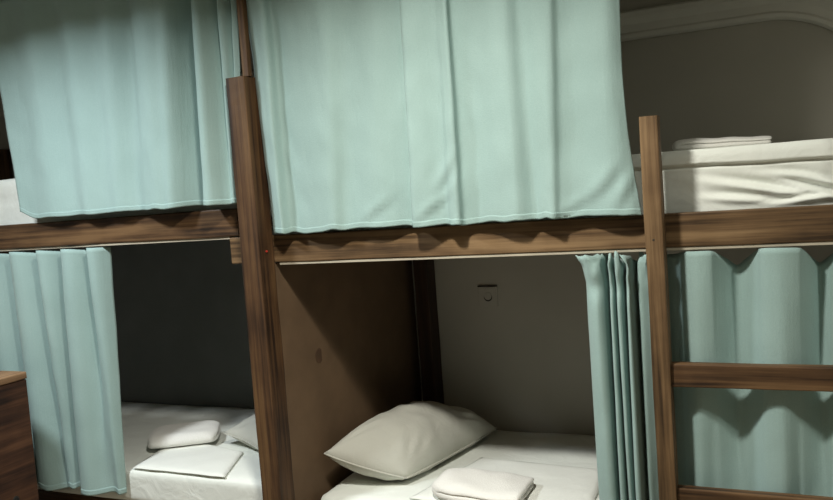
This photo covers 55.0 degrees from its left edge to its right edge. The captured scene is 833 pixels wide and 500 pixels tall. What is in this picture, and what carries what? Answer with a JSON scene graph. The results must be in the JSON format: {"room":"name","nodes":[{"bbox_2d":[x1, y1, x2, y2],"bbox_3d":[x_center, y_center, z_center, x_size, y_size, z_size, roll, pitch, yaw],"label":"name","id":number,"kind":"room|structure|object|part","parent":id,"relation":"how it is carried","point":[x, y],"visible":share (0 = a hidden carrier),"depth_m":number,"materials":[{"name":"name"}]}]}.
{"room":"dormitory","nodes":[
{"label":"dormitory","id":0,"kind":"room"},
{"bbox_2d":[0,0,832,435],"bbox_3d":[0.569,0.035,2.953,5.820,2.250,0.100,-2,4,25],"label":"wall","id":1,"kind":"structure","parent":0,"point":[523,363],"depth_m":2.90,"materials":[{"name":"grey paint"}]},
{"bbox_2d":[2,0,832,126],"bbox_3d":[-0.251,-0.388,3.210,3.908,0.775,0.030,-2,4,25],"label":"trim","id":2,"kind":"structure","parent":1,"relation":"attached to","point":[694,15],"depth_m":2.61,"materials":[{"name":"white paint"}]},
{"bbox_2d":[477,285,497,306],"bbox_3d":[0.271,0.176,3.043,0.078,0.080,0.008,-2,4,25],"label":"wall socket","id":3,"kind":"object","parent":1,"relation":"attached to","point":[488,295],"visible":1,"depth_m":3.04,"materials":[{"name":"grey plastic"}]},
{"bbox_2d":[484,292,491,300],"bbox_3d":[0.271,0.178,3.040,0.033,0.036,0.002,-2,4,25],"label":"socket","id":4,"kind":"object","parent":3,"relation":"attached to","point":[487,295],"depth_m":3.04,"materials":[{"name":"plastic"}]},
{"bbox_3d":[-0.452,-0.926,0.806,5.820,0.100,4.460,-2,4,25],"label":"ceiling","id":5,"kind":"structure","parent":0,"visible":0},
{"bbox_3d":[-0.539,-0.930,2.327,4.160,0.085,0.020,-2,4,25],"label":"rail","id":6,"kind":"object","parent":5,"relation":"attached to","visible":0},
{"bbox_2d":[0,0,239,217],"bbox_3d":[-0.954,-0.495,2.576,1.047,0.749,0.121,-2,4,27],"label":"curtain","id":7,"kind":"object","parent":6,"relation":"hanging from","point":[109,106],"visible":0.91,"depth_m":2.55,"materials":[{"name":"teal fabric"}]},
{"bbox_2d":[246,0,641,233],"bbox_3d":[0.006,-0.483,2.111,1.103,0.850,0.047,-2,4,24],"label":"curtain","id":8,"kind":"object","parent":6,"relation":"hanging from","point":[373,113],"visible":1,"depth_m":2.09,"materials":[{"name":"teal fabric"}]},
{"bbox_3d":[-0.282,1.412,0.964,5.820,0.100,4.460,-2,4,25],"label":"floor","id":9,"kind":"structure","parent":0,"visible":0},
{"bbox_2d":[0,371,38,499],"bbox_3d":[-1.666,0.903,2.487,0.544,0.912,0.724,-2,4,25],"label":"nightstand","id":10,"kind":"object","parent":9,"relation":"on","point":[18,479],"visible":1,"depth_m":2.63,"materials":[{"name":"brown wood"}]},
{"bbox_2d":[0,149,298,499],"bbox_3d":[-1.236,0.383,3.248,2.158,1.780,0.910,-2,4,25],"label":"bunk bed","id":11,"kind":"object","parent":9,"relation":"on","point":[180,307],"visible":0.32,"depth_m":3.62,"materials":[{"name":"brown wood"}]},
{"bbox_3d":[-2.020,0.385,4.056,0.064,1.780,0.082,-2,4,25],"label":"post","id":12,"kind":"part","parent":11,"relation":"part of","materials":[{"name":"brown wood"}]},
{"bbox_2d":[0,247,126,495],"bbox_3d":[-1.398,0.433,2.899,0.854,0.865,0.105,-2,4,25],"label":"curtain","id":13,"kind":"object","parent":11,"relation":"hanging from","point":[58,326],"visible":0.91,"depth_m":2.78,"materials":[{"name":"teal fabric"}]},
{"bbox_3d":[-1.318,0.969,2.987,2.010,0.141,0.030,-2,4,25],"label":"rail","id":14,"kind":"part","parent":11,"relation":"part of","materials":[{"name":"brown wood"}]},
{"bbox_2d":[0,178,271,224],"bbox_3d":[-1.261,-0.194,3.231,1.924,0.216,0.743,-2,4,25],"label":"mattress","id":15,"kind":"object","parent":11,"relation":"on","point":[10,214],"visible":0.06,"depth_m":2.88,"materials":[{"name":"white fabric"}]},
{"bbox_2d":[37,402,262,499],"bbox_3d":[-1.141,0.802,3.299,1.928,0.125,0.806,-2,4,25],"label":"mattress","id":16,"kind":"object","parent":11,"relation":"on","point":[243,480],"visible":0.3,"depth_m":2.84,"materials":[{"name":"white fabric"}]},
{"bbox_2d":[133,443,242,476],"bbox_3d":[-0.782,0.736,2.870,0.480,0.011,0.328,-2,4,25],"label":"sheet","id":17,"kind":"object","parent":16,"relation":"on","point":[199,459],"visible":0.92,"depth_m":2.81,"materials":[{"name":"white fabric"}]},
{"bbox_2d":[147,420,220,448],"bbox_3d":[-0.883,0.701,3.039,0.263,0.051,0.183,-5,4,-10],"label":"folded towel","id":18,"kind":"object","parent":17,"relation":"on","point":[206,431],"visible":1,"depth_m":2.98,"materials":[{"name":"white fabric"}]},
{"bbox_2d":[222,415,257,449],"bbox_3d":[-0.472,0.646,3.035,0.452,0.114,0.292,-8,5,-44],"label":"pillow","id":19,"kind":"object","parent":16,"relation":"on","point":[245,431],"visible":0.18,"depth_m":2.93,"materials":[{"name":"white fabric"}]},
{"bbox_3d":[-1.031,0.475,3.662,2.010,1.110,0.006,-2,4,25],"label":"panel","id":20,"kind":"part","parent":11,"relation":"part of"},
{"bbox_2d":[226,0,832,499],"bbox_3d":[0.629,0.073,2.355,2.267,2.245,0.938,-2,4,25],"label":"bunk bed","id":21,"kind":"object","parent":9,"relation":"on","point":[331,323],"visible":0.72,"depth_m":2.38,"materials":[{"name":"brown wood"}]},
{"bbox_3d":[-0.444,0.383,2.399,0.070,1.778,0.080,-2,4,25],"label":"post","id":22,"kind":"part","parent":21,"relation":"part of","materials":[{"name":"brown wood"}]},
{"bbox_3d":[-0.189,0.602,2.818,0.015,1.209,0.852,-2,4,28],"label":"panel","id":23,"kind":"part","parent":21,"relation":"part of","materials":[{"name":"brown wood"}]},
{"bbox_3d":[0.066,0.572,3.131,0.059,1.230,0.082,-2,4,25],"label":"post","id":24,"kind":"part","parent":21,"relation":"part of","materials":[{"name":"brown wood"}]},
{"bbox_2d":[321,430,598,499],"bbox_3d":[0.756,0.758,2.442,1.996,0.136,0.792,-2,4,25],"label":"mattress","id":25,"kind":"object","parent":21,"relation":"on","point":[574,450],"visible":0.31,"depth_m":2.70,"materials":[{"name":"white fabric"}]},
{"bbox_2d":[324,401,496,480],"bbox_3d":[-0.020,0.623,2.755,0.289,0.192,0.697,-1,5,35],"label":"pillow","id":26,"kind":"object","parent":25,"relation":"on","point":[405,441],"visible":1,"depth_m":2.60,"materials":[{"name":"white fabric"}]},
{"bbox_2d":[409,457,598,499],"bbox_3d":[0.301,0.713,2.454,0.545,0.012,0.410,-2,4,25],"label":"sheet","id":27,"kind":"object","parent":25,"relation":"on","point":[551,482],"visible":0.6,"depth_m":2.44,"materials":[{"name":"white fabric"}]},
{"bbox_2d":[431,468,533,499],"bbox_3d":[0.192,0.693,2.369,0.285,0.056,0.203,-2,4,25],"label":"folded towel","id":28,"kind":"object","parent":27,"relation":"on","point":[453,483],"visible":1,"depth_m":2.33,"materials":[{"name":"white fabric"}]},
{"bbox_2d":[324,138,832,231],"bbox_3d":[0.673,-0.174,2.346,1.955,0.196,0.764,-2,4,25],"label":"mattress","id":29,"kind":"object","parent":21,"relation":"on","point":[793,173],"visible":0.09,"depth_m":1.90,"materials":[{"name":"white fabric"}]},
{"bbox_2d":[672,136,771,150],"bbox_3d":[0.835,-0.294,2.194,0.258,0.037,0.244,-2,4,25],"label":"folded towel","id":30,"kind":"object","parent":29,"relation":"on","point":[693,143],"visible":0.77,"depth_m":2.09,"materials":[{"name":"white fabric"}]},
{"bbox_2d":[575,251,658,499],"bbox_3d":[0.530,0.414,2.017,0.211,0.835,0.097,-2,4,25],"label":"curtain","id":31,"kind":"object","parent":21,"relation":"hanging from","point":[617,288],"visible":0.92,"depth_m":2.00,"materials":[{"name":"teal fabric"}]},
{"bbox_2d":[667,248,832,496],"bbox_3d":[0.944,0.399,1.846,0.730,0.828,0.085,-2,4,25],"label":"curtain","id":32,"kind":"object","parent":21,"relation":"hanging from","point":[774,306],"visible":0.81,"depth_m":1.89,"materials":[{"name":"teal fabric"}]},
{"bbox_2d":[639,115,832,499],"bbox_3d":[0.837,0.444,1.837,0.552,1.546,0.054,-2,4,25],"label":"ladder","id":33,"kind":"object","parent":9,"relation":"on","point":[667,374],"visible":1,"depth_m":1.89,"materials":[{"name":"brown wood"}]},
{"bbox_3d":[0.606,0.454,1.943,0.044,1.546,0.054,-2,4,25],"label":"rail","id":34,"kind":"part","parent":33,"relation":"part of","materials":[{"name":"brown wood"}]}
]}

